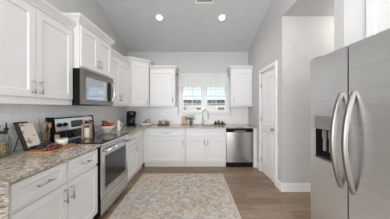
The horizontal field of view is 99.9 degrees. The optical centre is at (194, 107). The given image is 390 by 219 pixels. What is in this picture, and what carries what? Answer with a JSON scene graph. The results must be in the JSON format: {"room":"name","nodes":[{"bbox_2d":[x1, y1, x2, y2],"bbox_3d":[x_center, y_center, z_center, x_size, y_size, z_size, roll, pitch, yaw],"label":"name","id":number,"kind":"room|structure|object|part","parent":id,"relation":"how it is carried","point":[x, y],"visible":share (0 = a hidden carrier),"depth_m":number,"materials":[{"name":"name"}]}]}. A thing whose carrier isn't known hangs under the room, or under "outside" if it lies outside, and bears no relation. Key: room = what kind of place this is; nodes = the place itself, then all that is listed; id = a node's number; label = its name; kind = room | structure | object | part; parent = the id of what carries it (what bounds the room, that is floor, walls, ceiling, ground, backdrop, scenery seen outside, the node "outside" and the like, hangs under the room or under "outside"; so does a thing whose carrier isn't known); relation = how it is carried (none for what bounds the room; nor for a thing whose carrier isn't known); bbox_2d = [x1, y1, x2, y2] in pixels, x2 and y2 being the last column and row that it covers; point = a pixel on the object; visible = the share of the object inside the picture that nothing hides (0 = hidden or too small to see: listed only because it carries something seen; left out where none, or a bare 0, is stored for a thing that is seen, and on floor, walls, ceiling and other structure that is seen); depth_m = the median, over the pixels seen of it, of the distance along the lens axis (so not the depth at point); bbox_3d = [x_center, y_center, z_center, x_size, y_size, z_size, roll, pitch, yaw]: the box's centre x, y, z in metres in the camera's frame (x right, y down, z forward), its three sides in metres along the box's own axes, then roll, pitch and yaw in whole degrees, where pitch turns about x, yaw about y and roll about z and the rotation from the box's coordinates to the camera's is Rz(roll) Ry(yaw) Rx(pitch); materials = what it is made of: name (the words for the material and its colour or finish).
{"room":"kitchen","nodes":[
{"label":"kitchen","id":0,"kind":"room"},
{"bbox_2d":[17,0,126,150],"bbox_3d":[-1.830,-0.747,0.500,0.120,4.163,7.574,0,0,0],"label":"wall","id":1,"kind":"structure","parent":0,"point":[91,9],"depth_m":2.86,"materials":[{"name":"paint"}]},
{"bbox_2d":[0,0,75,104],"bbox_3d":[-1.590,-0.526,1.472,0.356,0.983,0.977,0,0,0],"label":"upper cabinet","id":2,"kind":"object","parent":1,"relation":"attached to","point":[36,38],"visible":1,"depth_m":1.49,"materials":[{"name":"white wood"}]},
{"bbox_3d":[-1.460,-0.500,1.272,0.020,0.800,0.444,0,0,0],"label":"door","id":3,"kind":"part","parent":2,"relation":"part of","materials":[{"name":"white wood"}]},
{"bbox_3d":[-1.431,-0.190,1.460,0.039,0.130,0.012,0,0,0],"label":"handle","id":4,"kind":"part","parent":2,"relation":"part of","materials":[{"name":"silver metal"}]},
{"bbox_3d":[-1.431,-0.190,1.533,0.039,0.130,0.012,0,0,0],"label":"handle","id":5,"kind":"part","parent":2,"relation":"part of","materials":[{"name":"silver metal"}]},
{"bbox_3d":[-1.593,-0.976,1.472,0.349,0.085,0.977,0,0,0],"label":"crown molding","id":6,"kind":"part","parent":2,"relation":"part of","materials":[{"name":"white wood"}]},
{"bbox_3d":[-1.460,-0.500,1.721,0.020,0.800,0.444,0,0,0],"label":"door","id":7,"kind":"part","parent":2,"relation":"part of","materials":[{"name":"white wood"}]},
{"bbox_2d":[0,104,126,152],"bbox_3d":[-1.766,0.185,2.244,0.008,0.471,4.087,0,0,0],"label":"tiled wall","id":8,"kind":"structure","parent":1,"relation":"attached to","point":[9,113],"depth_m":1.88,"materials":[{"name":"white tile"}]},
{"bbox_2d":[63,13,114,77],"bbox_3d":[-1.550,-0.796,2.333,0.436,0.632,0.839,0,0,0],"label":"upper cabinet","id":9,"kind":"object","parent":1,"relation":"attached to","point":[91,45],"visible":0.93,"depth_m":2.15,"materials":[{"name":"white wood"}]},
{"bbox_3d":[-1.554,-1.069,2.333,0.429,0.085,0.839,0,0,0],"label":"crown molding","id":10,"kind":"part","parent":9,"relation":"part of","materials":[{"name":"white wood"}]},
{"bbox_3d":[-1.380,-0.752,2.155,0.020,0.495,0.350,0,0,0],"label":"door","id":11,"kind":"part","parent":9,"relation":"part of","materials":[{"name":"white wood"}]},
{"bbox_2d":[72,68,114,105],"bbox_3d":[-1.522,-0.256,2.333,0.477,0.438,0.745,0,0,0],"label":"microwave","id":12,"kind":"object","parent":9,"relation":"attached to","point":[90,88],"visible":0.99,"depth_m":2.13,"materials":[{"name":"silver metal"}]},
{"bbox_3d":[-1.361,-0.237,2.257,0.031,0.385,0.595,0,0,0],"label":"door","id":13,"kind":"part","parent":12,"relation":"part of","materials":[{"name":"metal"}]},
{"bbox_3d":[-1.361,-0.237,2.632,0.031,0.385,0.146,0,0,0],"label":"control panel","id":14,"kind":"part","parent":12,"relation":"part of","materials":[{"name":"metal"}]},
{"bbox_3d":[-1.380,-0.752,2.510,0.020,0.495,0.350,0,0,0],"label":"door","id":15,"kind":"part","parent":9,"relation":"part of","materials":[{"name":"white wood"}]},
{"bbox_2d":[111,48,130,105],"bbox_3d":[-1.590,-0.526,3.178,0.356,0.983,0.945,0,0,0],"label":"upper cabinet","id":16,"kind":"object","parent":1,"relation":"attached to","point":[120,64],"visible":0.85,"depth_m":3.19,"materials":[{"name":"white wood"}]},
{"bbox_3d":[-1.460,-0.487,2.950,0.020,0.825,0.449,0,0,0],"label":"door","id":17,"kind":"part","parent":16,"relation":"part of","materials":[{"name":"white wood"}]},
{"bbox_3d":[-1.593,-0.976,3.178,0.349,0.085,0.945,0,0,0],"label":"crown molding","id":18,"kind":"part","parent":16,"relation":"part of","materials":[{"name":"white wood"}]},
{"bbox_3d":[-1.460,-0.487,3.405,0.020,0.825,0.450,0,0,0],"label":"door","id":19,"kind":"part","parent":16,"relation":"part of","materials":[{"name":"white wood"}]},
{"bbox_2d":[127,52,247,114],"bbox_3d":[-0.190,-0.075,4.347,3.400,2.820,0.120,0,0,0],"label":"wall","id":20,"kind":"structure","parent":0,"point":[186,62],"depth_m":4.29,"materials":[{"name":"paint"}]},
{"bbox_2d":[119,56,154,106],"bbox_3d":[-1.408,-0.588,3.944,0.720,1.105,0.682,0,0,0],"label":"upper cabinet","id":21,"kind":"object","parent":20,"relation":"attached to","point":[139,70],"visible":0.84,"depth_m":3.81,"materials":[{"name":"white wood"}]},
{"bbox_3d":[-1.408,-1.097,3.944,0.720,0.085,0.682,0,0,0],"label":"crown molding","id":22,"kind":"part","parent":21,"relation":"part of","materials":[{"name":"white wood"}]},
{"bbox_3d":[-1.282,-0.547,3.814,0.402,0.935,0.020,0,0,-41],"label":"door","id":23,"kind":"part","parent":21,"relation":"part of","materials":[{"name":"white wood"}]},
{"bbox_2d":[149,65,178,106],"bbox_3d":[-0.763,-0.526,4.102,0.664,0.983,0.366,0,0,0],"label":"upper cabinet","id":24,"kind":"object","parent":20,"relation":"attached to","point":[163,78],"visible":1,"depth_m":3.97,"materials":[{"name":"white wood"}]},
{"bbox_3d":[-0.789,-0.487,3.967,0.572,0.825,0.020,0,0,0],"label":"door","id":25,"kind":"part","parent":24,"relation":"part of","materials":[{"name":"white wood"}]},
{"bbox_3d":[-0.763,-0.976,4.106,0.664,0.085,0.359,0,0,0],"label":"crown molding","id":26,"kind":"part","parent":24,"relation":"part of","materials":[{"name":"white wood"}]},
{"bbox_2d":[127,106,247,123],"bbox_3d":[-0.186,0.185,4.283,3.152,0.471,0.008,0,0,0],"label":"tiled wall","id":27,"kind":"structure","parent":20,"relation":"attached to","point":[239,115],"depth_m":4.28,"materials":[{"name":"white tile"}]},
{"bbox_2d":[178,78,229,114],"bbox_3d":[0.242,-0.305,4.317,1.345,0.950,0.160,0,0,0],"label":"window","id":28,"kind":"structure","parent":20,"relation":"in","point":[203,96],"depth_m":4.33,"materials":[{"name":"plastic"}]},
{"bbox_3d":[-0.074,-0.125,4.350,0.522,0.410,0.026,0,0,0],"label":"sash","id":29,"kind":"part","parent":28,"relation":"part of","materials":[{"name":"plastic"}]},
{"bbox_3d":[0.242,0.140,4.262,1.345,0.060,0.050,0,0,0],"label":"sill","id":30,"kind":"part","parent":28,"relation":"part of","materials":[{"name":"plastic"}]},
{"bbox_3d":[0.242,-0.307,4.362,1.215,0.835,0.070,0,0,0],"label":"frame","id":31,"kind":"part","parent":28,"relation":"part of","materials":[{"name":"plastic"}]},
{"bbox_3d":[0.559,-0.125,4.350,0.522,0.410,0.026,0,0,0],"label":"sash","id":32,"kind":"part","parent":28,"relation":"part of","materials":[{"name":"plastic"}]},
{"bbox_2d":[226,65,252,106],"bbox_3d":[1.105,-0.526,4.102,0.565,0.983,0.366,0,0,0],"label":"upper cabinet","id":33,"kind":"object","parent":20,"relation":"attached to","point":[240,76],"visible":1,"depth_m":3.97,"materials":[{"name":"white wood"}]},
{"bbox_3d":[1.105,-0.976,4.106,0.565,0.085,0.359,0,0,0],"label":"crown molding","id":34,"kind":"part","parent":33,"relation":"part of","materials":[{"name":"white wood"}]},
{"bbox_3d":[1.133,-0.487,3.967,0.465,0.825,0.020,0,0,0],"label":"door","id":35,"kind":"part","parent":33,"relation":"part of","materials":[{"name":"white wood"}]},
{"bbox_2d":[93,163,310,218],"bbox_3d":[0.755,1.375,0.500,5.290,0.080,7.814,0,0,0],"label":"floor","id":36,"kind":"structure","parent":0,"point":[255,195],"depth_m":2.56,"materials":[{"name":"brown wood"}]},
{"bbox_2d":[9,148,97,218],"bbox_3d":[-1.426,0.894,1.456,0.668,0.882,0.923,0,0,0],"label":"base cabinet","id":37,"kind":"object","parent":36,"relation":"on","point":[68,189],"visible":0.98,"depth_m":1.39,"materials":[{"name":"white wood"}]},
{"bbox_3d":[-1.140,0.556,1.224,0.020,0.167,0.430,0,0,0],"label":"drawer","id":38,"kind":"part","parent":37,"relation":"part of","materials":[{"name":"white wood"}]},
{"bbox_3d":[-1.140,0.940,1.231,0.020,0.540,0.444,0,0,0],"label":"door","id":39,"kind":"part","parent":37,"relation":"part of","materials":[{"name":"white wood"}]},
{"bbox_3d":[-1.111,0.557,1.224,0.039,0.012,0.130,0,0,0],"label":"handle","id":40,"kind":"part","parent":37,"relation":"part of","materials":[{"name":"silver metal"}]},
{"bbox_2d":[0,144,100,218],"bbox_3d":[-1.240,0.436,1.060,1.041,0.030,1.721,0,0,0],"label":"countertop","id":41,"kind":"structure","parent":37,"relation":"on","point":[16,165],"depth_m":1.25,"materials":[{"name":"stone"}]},
{"bbox_2d":[0,126,7,155],"bbox_3d":[-1.675,0.283,1.400,0.120,0.275,0.120,0,0,0],"label":"storage jar","id":42,"kind":"object","parent":41,"relation":"on","point":[3,147],"visible":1,"depth_m":1.41,"materials":[{"name":"clear glass"}]},
{"bbox_2d":[13,122,39,151],"bbox_3d":[-1.640,0.279,1.607,0.178,0.285,0.125,0,0,0],"label":"easel","id":43,"kind":"object","parent":41,"relation":"on","point":[14,123],"visible":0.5,"depth_m":1.56,"materials":[{"name":"black metal"}]},
{"bbox_3d":[-1.659,0.271,1.607,0.118,0.269,0.125,0,0,0],"label":"frame","id":44,"kind":"part","parent":43,"relation":"part of","materials":[{"name":"black metal"}]},
{"bbox_2d":[14,122,40,149],"bbox_3d":[-1.633,0.273,1.611,0.127,0.254,0.143,0,0,0],"label":"cookbook","id":45,"kind":"object","parent":43,"relation":"on","point":[28,136],"visible":0.86,"depth_m":1.58,"materials":[{"name":"white paper"}]},
{"bbox_2d":[26,143,75,153],"bbox_3d":[-1.455,0.411,1.685,0.230,0.018,0.370,0,0,-3],"label":"serving board","id":46,"kind":"object","parent":41,"relation":"on","point":[39,151],"visible":0.77,"depth_m":1.55,"materials":[{"name":"brown wood"}]},
{"bbox_2d":[36,140,51,149],"bbox_3d":[-1.498,0.363,1.648,0.093,0.079,0.164,0,0,0],"label":"grape bunch","id":47,"kind":"object","parent":46,"relation":"on","point":[43,144],"visible":0.78,"depth_m":1.61,"materials":[{"name":"purple food"}]},
{"bbox_2d":[43,143,62,150],"bbox_3d":[-1.397,0.375,1.618,0.115,0.055,0.183,0,0,3],"label":"grape bunch","id":48,"kind":"object","parent":46,"relation":"on","point":[52,146],"visible":1,"depth_m":1.58,"materials":[{"name":"purple food"}]},
{"bbox_2d":[55,138,68,145],"bbox_3d":[-1.430,0.365,1.765,0.110,0.074,0.109,0,0,0],"label":"dip bowl","id":49,"kind":"object","parent":46,"relation":"on","point":[63,141],"visible":0.77,"depth_m":1.74,"materials":[{"name":"beige ceramic"}]},
{"bbox_3d":[-1.690,0.345,1.845,0.112,0.150,0.111,0,0,0],"label":"jar","id":50,"kind":"object","parent":41,"relation":"on","visible":0},
{"bbox_2d":[48,122,51,140],"bbox_3d":[-1.657,0.289,1.871,0.025,0.251,0.042,0,0,28],"label":"wooden spoon","id":51,"kind":"object","parent":50,"relation":"in","point":[49,124],"visible":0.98,"depth_m":1.86,"materials":[{"name":"brown wood"}]},
{"bbox_3d":[-1.111,0.760,1.419,0.039,0.130,0.012,0,0,0],"label":"handle","id":52,"kind":"part","parent":37,"relation":"part of","materials":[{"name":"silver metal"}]},
{"bbox_3d":[-1.111,0.760,1.492,0.039,0.130,0.012,0,0,0],"label":"handle","id":53,"kind":"part","parent":37,"relation":"part of","materials":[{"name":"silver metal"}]},
{"bbox_3d":[-1.140,0.940,1.680,0.020,0.540,0.444,0,0,0],"label":"door","id":54,"kind":"part","parent":37,"relation":"part of","materials":[{"name":"white wood"}]},
{"bbox_3d":[-1.140,0.556,1.687,0.020,0.167,0.430,0,0,0],"label":"drawer","id":55,"kind":"part","parent":37,"relation":"part of","materials":[{"name":"white wood"}]},
{"bbox_2d":[45,115,130,218],"bbox_3d":[-1.395,0.724,2.306,0.726,1.222,0.756,0,0,0],"label":"range","id":56,"kind":"object","parent":36,"relation":"on","point":[112,164],"visible":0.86,"depth_m":2.16,"materials":[{"name":"silver metal"}]},
{"bbox_3d":[-1.651,0.343,2.306,0.020,0.115,0.714,0,0,0],"label":"panel","id":57,"kind":"part","parent":56,"relation":"part of","materials":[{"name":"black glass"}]},
{"bbox_2d":[81,120,92,138],"bbox_3d":[-1.475,0.289,2.245,0.112,0.239,0.112,0,0,-20],"label":"lantern","id":58,"kind":"object","parent":56,"relation":"on","point":[83,124],"visible":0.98,"depth_m":2.21,"materials":[{"name":"brown wood"}]},
{"bbox_2d":[84,127,88,136],"bbox_3d":[-1.475,0.331,2.245,0.080,0.124,0.080,0,0,0],"label":"candle","id":59,"kind":"object","parent":58,"relation":"in","point":[86,130],"visible":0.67,"depth_m":2.21,"materials":[{"name":"white wax"}]},
{"bbox_3d":[-1.475,0.313,2.245,0.104,0.159,0.104,0,0,-20],"label":"post","id":60,"kind":"part","parent":58,"relation":"part of","materials":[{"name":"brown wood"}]},
{"bbox_2d":[68,133,127,143],"bbox_3d":[-1.387,0.430,2.306,0.593,0.040,0.756,0,0,0],"label":"cooktop","id":61,"kind":"object","parent":56,"relation":"in","point":[98,138],"depth_m":2.20,"materials":[{"name":"black glass"}]},
{"bbox_3d":[-1.106,1.185,2.306,0.012,0.190,0.748,0,0,0],"label":"storage drawer","id":62,"kind":"part","parent":56,"relation":"part of","materials":[{"name":"silver metal"}]},
{"bbox_3d":[-1.106,0.771,2.306,0.012,0.617,0.748,0,0,0],"label":"oven door","id":63,"kind":"part","parent":56,"relation":"part of","materials":[{"name":"silver metal"}]},
{"bbox_3d":[-1.102,0.441,2.306,0.020,0.028,0.756,0,0,0],"label":"trim","id":64,"kind":"part","parent":56,"relation":"part of","materials":[{"name":"silver metal"}]},
{"bbox_3d":[-1.094,1.134,2.306,0.012,0.022,0.516,0,0,0],"label":"handle","id":65,"kind":"part","parent":56,"relation":"part of","materials":[{"name":"metal"}]},
{"bbox_3d":[-1.067,0.517,2.306,0.069,0.031,0.696,0,0,0],"label":"handle","id":66,"kind":"part","parent":56,"relation":"part of","materials":[{"name":"metal"}]},
{"bbox_2d":[127,129,143,181],"bbox_3d":[-1.426,0.894,3.195,0.668,0.882,1.000,0,0,0],"label":"base cabinet","id":67,"kind":"object","parent":36,"relation":"on","point":[136,145],"visible":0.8,"depth_m":3.14,"materials":[{"name":"white wood"}]},
{"bbox_3d":[-1.140,0.940,2.990,0.020,0.540,0.530,0,0,0],"label":"door","id":68,"kind":"part","parent":67,"relation":"part of","materials":[{"name":"white wood"}]},
{"bbox_3d":[-1.140,0.556,2.990,0.020,0.167,0.530,0,0,0],"label":"drawer","id":69,"kind":"part","parent":67,"relation":"part of","materials":[{"name":"white wood"}]},
{"bbox_2d":[95,124,256,134],"bbox_3d":[-0.186,0.436,3.485,3.149,0.030,1.586,0,0,0],"label":"countertop","id":70,"kind":"structure","parent":67,"relation":"on","point":[124,129],"depth_m":3.73,"materials":[{"name":"stone"}]},
{"bbox_2d":[96,125,115,132],"bbox_3d":[-1.535,0.361,2.835,0.310,0.118,0.310,0,0,0],"label":"fruit bowl","id":71,"kind":"object","parent":70,"relation":"on","point":[105,129],"visible":0.94,"depth_m":2.75,"materials":[{"name":"beige ceramic"}]},
{"bbox_2d":[102,121,108,125],"bbox_3d":[-1.517,0.277,2.783,0.116,0.119,0.116,0,0,6],"label":"apple","id":72,"kind":"object","parent":71,"relation":"in","point":[105,123],"visible":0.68,"depth_m":2.74,"materials":[{"name":"red food"}]},
{"bbox_2d":[117,121,122,130],"bbox_3d":[-1.368,0.326,2.980,0.098,0.190,0.064,0,0,0],"label":"pitcher","id":73,"kind":"object","parent":70,"relation":"on","point":[118,122],"visible":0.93,"depth_m":2.96,"materials":[{"name":"beige ceramic"}]},
{"bbox_2d":[126,111,135,126],"bbox_3d":[-1.476,0.247,3.803,0.190,0.348,0.278,0,0,-28],"label":"coffee maker","id":74,"kind":"object","parent":70,"relation":"on","point":[130,115],"visible":0.99,"depth_m":3.74,"materials":[{"name":"black plastic"}]},
{"bbox_3d":[-1.518,0.278,3.882,0.190,0.214,0.100,0,0,-28],"label":"water tank","id":75,"kind":"part","parent":74,"relation":"part of","materials":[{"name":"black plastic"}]},
{"bbox_2d":[139,118,151,125],"bbox_3d":[-1.200,0.331,3.970,0.310,0.180,0.310,0,0,0],"label":"basket bowl","id":76,"kind":"object","parent":70,"relation":"on","point":[145,122],"visible":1,"depth_m":3.89,"materials":[{"name":"beige ceramic"}]},
{"bbox_2d":[181,115,186,123],"bbox_3d":[-0.275,0.303,4.232,0.144,0.224,0.069,0,0,0],"label":"cutting board","id":77,"kind":"object","parent":70,"relation":"on","point":[184,121],"visible":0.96,"depth_m":4.22,"materials":[{"name":"brown wood"}]},
{"bbox_2d":[185,115,196,124],"bbox_3d":[-0.123,0.288,4.162,0.331,0.264,0.197,0,0,0],"label":"potted plant","id":78,"kind":"object","parent":70,"relation":"on","point":[191,119],"visible":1,"depth_m":4.16,"materials":[{"name":"green plant"}]},
{"bbox_2d":[202,109,208,124],"bbox_3d":[0.266,0.229,4.172,0.195,0.385,0.056,0,0,19],"label":"faucet","id":79,"kind":"object","parent":70,"relation":"on","point":[203,121],"visible":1,"depth_m":4.18,"materials":[{"name":"silver metal"}]},
{"bbox_2d":[144,128,185,166],"bbox_3d":[-0.682,0.894,3.958,0.935,0.882,0.638,0,0,0],"label":"base cabinet","id":80,"kind":"object","parent":36,"relation":"on","point":[163,147],"visible":0.97,"depth_m":3.69,"materials":[{"name":"white wood"}]},
{"bbox_3d":[-0.642,0.556,3.687,0.818,0.167,0.020,0,0,0],"label":"drawer","id":81,"kind":"part","parent":80,"relation":"part of","materials":[{"name":"white wood"}]},
{"bbox_3d":[-0.642,0.940,3.687,0.818,0.540,0.020,0,0,0],"label":"door","id":82,"kind":"part","parent":80,"relation":"part of","materials":[{"name":"white wood"}]},
{"bbox_2d":[108,174,241,218],"bbox_3d":[-0.242,1.329,2.108,1.605,0.011,2.417,0,0,0],"label":"area rug","id":83,"kind":"object","parent":36,"relation":"on","point":[153,196],"visible":1,"depth_m":2.40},
{"bbox_2d":[186,128,225,166],"bbox_3d":[0.244,0.894,3.958,0.908,0.882,0.638,0,0,0],"label":"base cabinet","id":84,"kind":"object","parent":36,"relation":"on","point":[205,147],"visible":0.98,"depth_m":3.69,"materials":[{"name":"white wood"}]},
{"bbox_3d":[0.024,0.940,3.687,0.432,0.540,0.020,0,0,0],"label":"door","id":85,"kind":"part","parent":84,"relation":"part of","materials":[{"name":"white wood"}]},
{"bbox_3d":[0.244,0.556,3.687,0.872,0.167,0.020,0,0,0],"label":"drawer","id":86,"kind":"part","parent":84,"relation":"part of","materials":[{"name":"white wood"}]},
{"bbox_3d":[0.463,0.940,3.687,0.434,0.540,0.020,0,0,0],"label":"door","id":87,"kind":"part","parent":84,"relation":"part of","materials":[{"name":"white wood"}]},
{"bbox_2d":[226,128,252,166],"bbox_3d":[1.006,0.896,3.961,0.596,0.878,0.582,0,0,0],"label":"dishwasher","id":88,"kind":"object","parent":36,"relation":"on","point":[239,141],"visible":0.98,"depth_m":3.68,"materials":[{"name":"silver metal"}]},
{"bbox_3d":[1.006,1.283,3.732,0.596,0.104,0.060,0,0,0],"label":"kick plate","id":89,"kind":"part","parent":88,"relation":"part of","materials":[{"name":"black plastic"}]},
{"bbox_2d":[253,128,256,166],"bbox_3d":[1.351,0.894,3.709,0.073,0.882,0.056,0,0,0],"label":"filler panel","id":90,"kind":"object","parent":36,"relation":"on","point":[254,129],"visible":0.86,"depth_m":3.68,"materials":[{"name":"white wood"}]},
{"bbox_2d":[311,28,389,218],"bbox_3d":[1.458,0.431,1.120,0.865,1.808,0.910,0,0,0],"label":"refrigerator","id":91,"kind":"object","parent":36,"relation":"on","point":[350,85],"visible":1,"depth_m":1.13,"materials":[{"name":"silver metal"}]},
{"bbox_3d":[1.108,0.128,1.405,0.003,0.115,0.226,0,0,0],"label":"dispenser panel","id":92,"kind":"part","parent":91,"relation":"part of","materials":[{"name":"metal"}]},
{"bbox_3d":[1.147,0.385,1.385,0.075,1.680,0.381,0,0,0],"label":"freezer door","id":93,"kind":"part","parent":91,"relation":"part of","materials":[{"name":"metal"}]},
{"bbox_3d":[1.072,0.242,1.239,0.094,0.715,0.032,0,0,0],"label":"handle","id":94,"kind":"part","parent":91,"relation":"part of","materials":[{"name":"metal"}]},
{"bbox_3d":[1.072,0.242,1.141,0.094,0.715,0.032,0,0,0],"label":"handle","id":95,"kind":"part","parent":91,"relation":"part of","materials":[{"name":"metal"}]},
{"bbox_3d":[1.147,0.385,0.924,0.075,1.680,0.518,0,0,0],"label":"fridge door","id":96,"kind":"part","parent":91,"relation":"part of","materials":[{"name":"metal"}]},
{"bbox_2d":[97,0,333,51],"bbox_3d":[0.755,-2.207,0.500,5.290,1.563,7.814,0,0,0],"label":"ceiling","id":97,"kind":"structure","parent":0,"point":[186,26],"depth_m":3.42,"materials":[{"name":"paint"}]},
{"bbox_2d":[155,14,163,20],"bbox_3d":[-0.718,-1.820,3.300,0.175,0.064,0.165,0,0,5],"label":"recessed light","id":98,"kind":"object","parent":97,"relation":"in","point":[158,17],"visible":1,"depth_m":3.29,"materials":[{"name":"white"}]},
{"bbox_2d":[195,0,213,3],"bbox_3d":[0.170,-1.958,2.909,0.330,0.081,0.209,0,0,0],"label":"ceiling vent","id":99,"kind":"object","parent":97,"relation":"in","point":[196,1],"visible":1,"depth_m":2.98,"materials":[{"name":"metal"}]},
{"bbox_2d":[218,14,225,20],"bbox_3d":[0.543,-1.820,3.300,0.175,0.064,0.165,0,0,5],"label":"recessed light","id":100,"kind":"object","parent":97,"relation":"in","point":[221,17],"visible":1,"depth_m":3.29,"materials":[{"name":"white"}]},
{"bbox_2d":[248,0,305,182],"bbox_3d":[1.450,-0.747,0.500,0.120,4.163,7.574,0,0,0],"label":"wall","id":101,"kind":"structure","parent":0,"point":[271,43],"depth_m":2.73,"materials":[{"name":"paint"}]},
{"bbox_2d":[261,67,273,181],"bbox_3d":[1.385,0.298,3.158,0.103,2.049,0.618,0,0,0],"label":"door","id":102,"kind":"structure","parent":101,"relation":"in","point":[267,159],"depth_m":3.14,"materials":[{"name":"wood"}]},
{"bbox_3d":[1.409,-0.142,3.150,0.006,0.845,0.320,0,0,0],"label":"raised panel","id":103,"kind":"part","parent":102,"relation":"part of","materials":[{"name":"white wood"}]},
{"bbox_3d":[1.409,0.785,3.150,0.006,0.550,0.320,0,0,0],"label":"raised panel","id":104,"kind":"part","parent":102,"relation":"part of","materials":[{"name":"white wood"}]},
{"bbox_2d":[259,60,276,186],"bbox_3d":[1.380,0.265,3.150,0.020,2.140,0.760,0,0,0],"label":"trim","id":105,"kind":"structure","parent":101,"relation":"attached to","point":[274,64],"depth_m":2.84,"materials":[{"name":"white wood"}]},
{"bbox_2d":[257,162,281,191],"bbox_3d":[1.382,1.265,3.126,0.016,0.140,1.043,0,0,0],"label":"baseboard","id":106,"kind":"structure","parent":101,"relation":"attached to","point":[279,184],"depth_m":2.70,"materials":[{"name":"white wood"}]},
{"bbox_2d":[290,16,333,182],"bbox_3d":[2.405,-0.065,2.680,1.790,2.800,0.120,0,0,0],"label":"wall","id":107,"kind":"structure","parent":0,"point":[311,37],"depth_m":2.62,"materials":[{"name":"paint"}]},
{"bbox_2d":[282,183,310,191],"bbox_3d":[2.345,1.265,2.612,1.910,0.140,0.016,0,0,0],"label":"baseboard","id":108,"kind":"structure","parent":107,"relation":"attached to","point":[286,187],"depth_m":2.60,"materials":[{"name":"white wood"}]},
{"bbox_2d":[334,0,365,50],"bbox_3d":[2.377,-0.065,1.657,1.846,2.800,0.113,0,0,0],"label":"wall","id":109,"kind":"structure","parent":0,"point":[349,15],"depth_m":1.60,"materials":[{"name":"paint"}]},
{"bbox_2d":[366,0,389,37],"bbox_3d":[1.784,-0.877,1.104,0.364,0.725,0.982,0,0,0],"label":"upper cabinet","id":110,"kind":"object","parent":109,"relation":"attached to","point":[377,11],"visible":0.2,"depth_m":1.48,"materials":[{"name":"white wood"}]},
{"label":"outside","id":111,"kind":"structure","parent":0,"visible":0},
{"bbox_3d":[0.000,2.085,32.394,80.000,0.300,55.213,0,0,0],"label":"ground","id":112,"kind":"structure","parent":111,"visible":0},
{"bbox_2d":[183,100,224,109],"bbox_3d":[0.600,0.485,22.000,14.000,2.900,8.240,0,0,0],"label":"neighbor house","id":113,"kind":"structure","parent":112,"relation":"on","point":[188,106],"depth_m":18.00,"materials":[{"name":"white"}]},
{"bbox_3d":[0.200,-0.870,4.241,1.342,0.060,0.091,0,0,0],"label":"curtain rod","id":114,"kind":"object","parent":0,"visible":0},
{"bbox_2d":[178,73,227,86],"bbox_3d":[0.205,-0.709,4.179,1.255,0.363,0.020,0,0,0],"label":"valance","id":115,"kind":"object","parent":114,"relation":"hanging from","point":[184,79],"visible":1,"depth_m":4.18,"materials":[{"name":"fabric"}]}
]}

